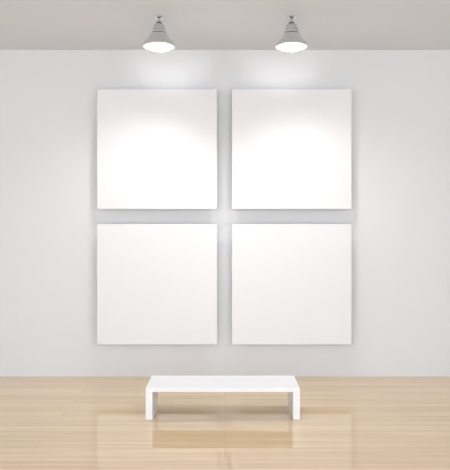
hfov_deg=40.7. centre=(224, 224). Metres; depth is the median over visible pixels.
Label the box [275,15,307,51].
ceiling spotlight
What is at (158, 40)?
ceiling spotlight
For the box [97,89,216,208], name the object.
canvas
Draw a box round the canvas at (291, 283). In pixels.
[232,224,350,343]
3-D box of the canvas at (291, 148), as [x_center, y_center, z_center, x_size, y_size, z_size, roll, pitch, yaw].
[0.973,-1.107,8.915,1.741,1.748,0.170,0,0,0]
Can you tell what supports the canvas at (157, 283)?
attached to the wall
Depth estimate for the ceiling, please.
7.86 m
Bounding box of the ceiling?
[0,0,449,49]
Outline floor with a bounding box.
[0,377,449,469]
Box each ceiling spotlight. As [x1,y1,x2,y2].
[143,15,174,51]
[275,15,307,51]
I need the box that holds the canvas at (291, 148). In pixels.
[232,89,350,208]
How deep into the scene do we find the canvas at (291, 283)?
8.83 m
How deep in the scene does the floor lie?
6.80 m
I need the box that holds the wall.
[0,50,449,376]
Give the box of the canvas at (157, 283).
[97,224,216,343]
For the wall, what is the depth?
9.00 m
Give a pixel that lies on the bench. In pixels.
(156, 384)
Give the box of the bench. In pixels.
[146,376,299,419]

